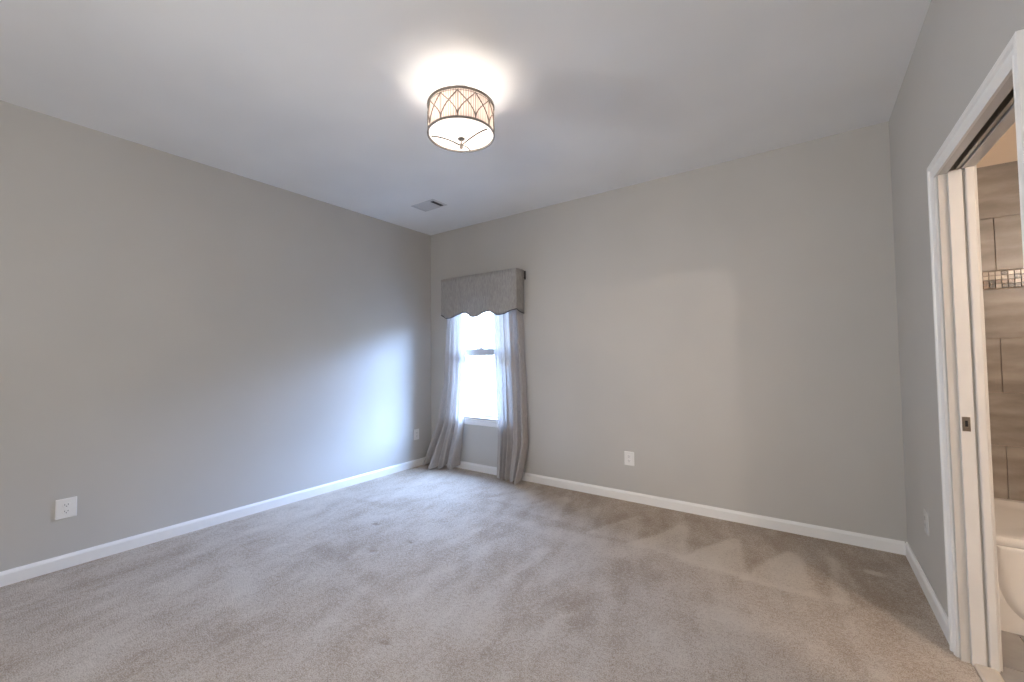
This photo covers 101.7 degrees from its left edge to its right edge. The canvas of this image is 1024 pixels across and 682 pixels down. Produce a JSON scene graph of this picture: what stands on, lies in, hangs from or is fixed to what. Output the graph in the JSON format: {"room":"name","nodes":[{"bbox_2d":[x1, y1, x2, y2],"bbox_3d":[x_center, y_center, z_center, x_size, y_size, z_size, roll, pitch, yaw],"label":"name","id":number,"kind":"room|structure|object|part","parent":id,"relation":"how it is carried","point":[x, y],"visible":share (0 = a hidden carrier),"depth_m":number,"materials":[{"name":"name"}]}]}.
{"room":"empty bedroom","nodes":[
{"label":"empty bedroom","id":0,"kind":"room"},
{"bbox_2d":[0,100,430,571],"bbox_3d":[-2.488,0.018,2.987,0.090,2.940,5.280,-2,-3,35],"label":"wall","id":1,"kind":"structure","parent":0,"point":[182,339],"depth_m":3.01,"materials":[{"name":"beige paint"}]},
{"bbox_2d":[55,496,76,519],"bbox_3d":[-2.710,1.017,2.536,0.009,0.118,0.092,-2,-3,35],"label":"wall outlet","id":2,"kind":"object","parent":1,"relation":"attached to","point":[67,507],"visible":1,"depth_m":2.53,"materials":[{"name":"white plastic"}]},
{"bbox_2d":[62,509,69,513],"bbox_3d":[-2.707,1.036,2.534,0.002,0.028,0.034,-2,-3,35],"label":"receptacle","id":3,"kind":"object","parent":2,"relation":"attached to","point":[64,511],"depth_m":2.53,"materials":[{"name":"white plastic"}]},
{"bbox_2d":[62,502,70,507],"bbox_3d":[-2.708,0.997,2.535,0.002,0.028,0.034,-2,-3,35],"label":"receptacle","id":4,"kind":"object","parent":2,"relation":"attached to","point":[64,504],"depth_m":2.53,"materials":[{"name":"white plastic"}]},
{"bbox_2d":[0,457,424,586],"bbox_3d":[-2.433,1.345,2.907,0.014,0.080,5.100,-2,-3,35],"label":"baseboard","id":5,"kind":"structure","parent":1,"relation":"attached to","point":[7,577],"depth_m":2.96,"materials":[{"name":"white paint"}]},
{"bbox_2d":[414,429,418,439],"bbox_3d":[-1.101,1.078,4.812,0.009,0.122,0.080,-2,-3,35],"label":"wall outlet","id":6,"kind":"object","parent":1,"relation":"attached to","point":[416,431],"visible":1,"depth_m":4.81,"materials":[{"name":"white plastic"}]},
{"bbox_2d":[0,0,930,234],"bbox_3d":[-0.757,-1.465,1.809,4.184,0.100,5.100,-2,-3,35],"label":"ceiling","id":7,"kind":"structure","parent":0,"point":[321,100],"depth_m":2.25,"materials":[{"name":"paint"}]},
{"bbox_2d":[411,199,446,211],"bbox_3d":[-0.812,-1.323,4.087,0.310,0.012,0.193,-2,-3,35],"label":"ceiling vent","id":8,"kind":"object","parent":7,"relation":"in","point":[431,204],"visible":1,"depth_m":4.07,"materials":[{"name":"white metal"}]},
{"bbox_2d":[427,83,494,152],"bbox_3d":[-0.280,-1.227,2.295,0.370,0.347,0.370,-2,-3,35],"label":"ceiling light","id":9,"kind":"object","parent":7,"relation":"attached to","point":[460,118],"visible":1,"depth_m":2.18,"materials":[{"name":"white glass"}]},
{"bbox_3d":[-0.280,-1.206,2.294,0.350,0.146,0.350,-2,-3,35],"label":"lamp shade","id":10,"kind":"part","parent":9,"relation":"part of","materials":[{"name":"white fabric"}]},
{"bbox_2d":[429,118,492,150],"bbox_3d":[-0.279,-1.103,2.290,0.350,0.062,0.350,-2,-3,35],"label":"diffuser","id":11,"kind":"object","parent":9,"relation":"attached to","point":[450,134],"depth_m":2.26,"materials":[{"name":"white glass"}]},
{"bbox_2d":[0,463,982,681],"bbox_3d":[-0.715,1.325,1.694,4.219,0.008,5.100,-2,-3,35],"label":"floor","id":12,"kind":"structure","parent":0,"point":[416,574],"depth_m":2.13,"materials":[{"name":"beige carpet"}]},
{"bbox_2d":[431,121,1023,542],"bbox_3d":[1.557,-0.010,3.308,6.150,2.940,0.110,-2,-3,35],"label":"wall","id":13,"kind":"structure","parent":0,"point":[730,327],"depth_m":3.13,"materials":[{"name":"beige paint"}]},
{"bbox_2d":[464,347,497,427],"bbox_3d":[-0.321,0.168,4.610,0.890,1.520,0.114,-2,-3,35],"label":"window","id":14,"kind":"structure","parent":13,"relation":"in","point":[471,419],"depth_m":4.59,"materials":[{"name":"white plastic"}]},
{"bbox_2d":[441,268,523,318],"bbox_3d":[-0.347,-0.485,4.519,1.056,0.462,0.150,-2,-3,35],"label":"valance","id":15,"kind":"object","parent":13,"relation":"attached to","point":[500,292],"visible":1,"depth_m":4.41,"materials":[{"name":"grey fabric"}]},
{"bbox_3d":[-0.345,-0.286,4.510,1.056,0.064,0.148,-2,-3,35],"label":"cord trim","id":16,"kind":"part","parent":15,"relation":"part of","materials":[{"name":"grey fabric"}]},
{"bbox_2d":[624,451,633,465],"bbox_3d":[1.012,1.015,3.601,0.086,0.118,0.009,-2,-3,35],"label":"wall outlet","id":17,"kind":"object","parent":13,"relation":"attached to","point":[628,456],"visible":1,"depth_m":3.60,"materials":[{"name":"white plastic"}]},
{"bbox_2d":[446,461,905,554],"bbox_3d":[0.737,1.347,3.781,4.156,0.080,0.014,-2,-3,35],"label":"baseboard","id":18,"kind":"structure","parent":13,"relation":"attached to","point":[831,534],"depth_m":3.17,"materials":[{"name":"white paint"}]},
{"bbox_3d":[-0.330,-0.658,4.551,1.091,0.091,0.090,-2,-3,35],"label":"curtain rod","id":19,"kind":"object","parent":13,"relation":"attached to","visible":0},
{"bbox_2d":[423,313,464,469],"bbox_3d":[-0.812,0.414,4.734,0.587,2.035,0.246,-2,-3,35],"label":"curtain","id":20,"kind":"object","parent":19,"relation":"hanging from","point":[445,447],"visible":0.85,"depth_m":4.71,"materials":[{"name":"white fabric"}]},
{"bbox_2d":[493,309,527,484],"bbox_3d":[-0.071,0.388,4.245,0.430,2.035,0.194,-2,-3,35],"label":"curtain","id":21,"kind":"object","parent":19,"relation":"hanging from","point":[510,372],"visible":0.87,"depth_m":4.24,"materials":[{"name":"white fabric"}]},
{"bbox_2d":[889,0,1023,666],"bbox_3d":[1.006,-0.110,0.521,0.100,2.940,5.100,-2,-3,35],"label":"wall","id":22,"kind":"structure","parent":0,"point":[959,42],"depth_m":1.92,"materials":[{"name":"beige paint"}]},
{"bbox_2d":[923,508,929,536],"bbox_3d":[2.109,0.922,2.125,0.009,0.118,0.080,-2,-3,35],"label":"wall outlet","id":23,"kind":"object","parent":22,"relation":"attached to","point":[926,514],"visible":1,"depth_m":2.11,"materials":[{"name":"white plastic"}]},
{"bbox_2d":[905,542,948,642],"bbox_3d":[2.151,1.272,2.170,0.014,0.080,1.018,-2,-3,35],"label":"baseboard","id":24,"kind":"structure","parent":22,"relation":"attached to","point":[936,606],"depth_m":2.09,"materials":[{"name":"white paint"}]},
{"bbox_2d":[927,29,1023,672],"bbox_3d":[1.614,0.250,1.370,0.135,2.072,0.959,-2,-3,35],"label":"door frame","id":25,"kind":"structure","parent":22,"relation":"in","point":[998,103],"depth_m":1.68,"materials":[{"name":"white paint"}]},
{"bbox_3d":[1.830,0.269,1.773,0.021,2.060,0.050,-2,-3,35],"label":"casing leg","id":26,"kind":"part","parent":25,"relation":"part of","materials":[{"name":"white paint"}]},
{"bbox_3d":[1.843,0.337,1.692,0.024,0.058,0.001,-2,-3,35],"label":"strike plate","id":27,"kind":"part","parent":25,"relation":"part of","materials":[{"name":"silver metal"}]},
{"bbox_3d":[1.664,0.248,1.336,0.014,2.072,0.933,-2,-3,35],"label":"bathroom casing","id":28,"kind":"part","parent":25,"relation":"part of","materials":[{"name":"white paint"}]},
{"bbox_3d":[1.310,0.247,1.038,0.021,2.060,0.066,-2,-3,35],"label":"casing leg","id":29,"kind":"part","parent":25,"relation":"part of","materials":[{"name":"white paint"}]},
{"bbox_2d":[974,664,1004,681],"bbox_3d":[1.639,1.284,1.318,0.066,0.022,0.799,-2,-3,35],"label":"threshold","id":30,"kind":"structure","parent":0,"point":[987,674],"depth_m":1.60,"materials":[{"name":"beige stone"}]},
{"bbox_2d":[1000,630,1023,681],"bbox_3d":[2.301,1.302,0.665,1.766,0.104,3.300,-2,-3,35],"label":"floor","id":31,"kind":"structure","parent":0,"point":[1012,644],"depth_m":1.70,"materials":[{"name":"beige tile"}]},
{"bbox_2d":[994,498,1023,635],"bbox_3d":[2.939,1.075,1.780,1.498,0.421,0.730,-2,-3,35],"label":"bathtub","id":32,"kind":"object","parent":31,"relation":"on","point":[1009,514],"visible":0.27,"depth_m":1.86,"materials":[{"name":"ceramic"}]},
{"bbox_3d":[2.731,1.062,1.489,1.337,0.327,0.012,-2,-3,35],"label":"apron panel","id":33,"kind":"part","parent":32,"relation":"part of","materials":[{"name":"ceramic"}]},
{"label":"outside","id":34,"kind":"structure","parent":0,"visible":0},
{"bbox_2d":[465,367,496,415],"bbox_3d":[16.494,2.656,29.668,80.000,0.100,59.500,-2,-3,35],"label":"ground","id":35,"kind":"structure","parent":34,"point":[478,400],"depth_m":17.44,"materials":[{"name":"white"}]},
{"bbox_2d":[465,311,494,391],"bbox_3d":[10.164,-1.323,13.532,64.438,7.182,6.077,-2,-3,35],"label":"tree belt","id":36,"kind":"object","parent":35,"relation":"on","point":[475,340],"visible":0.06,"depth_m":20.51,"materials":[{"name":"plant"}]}
]}

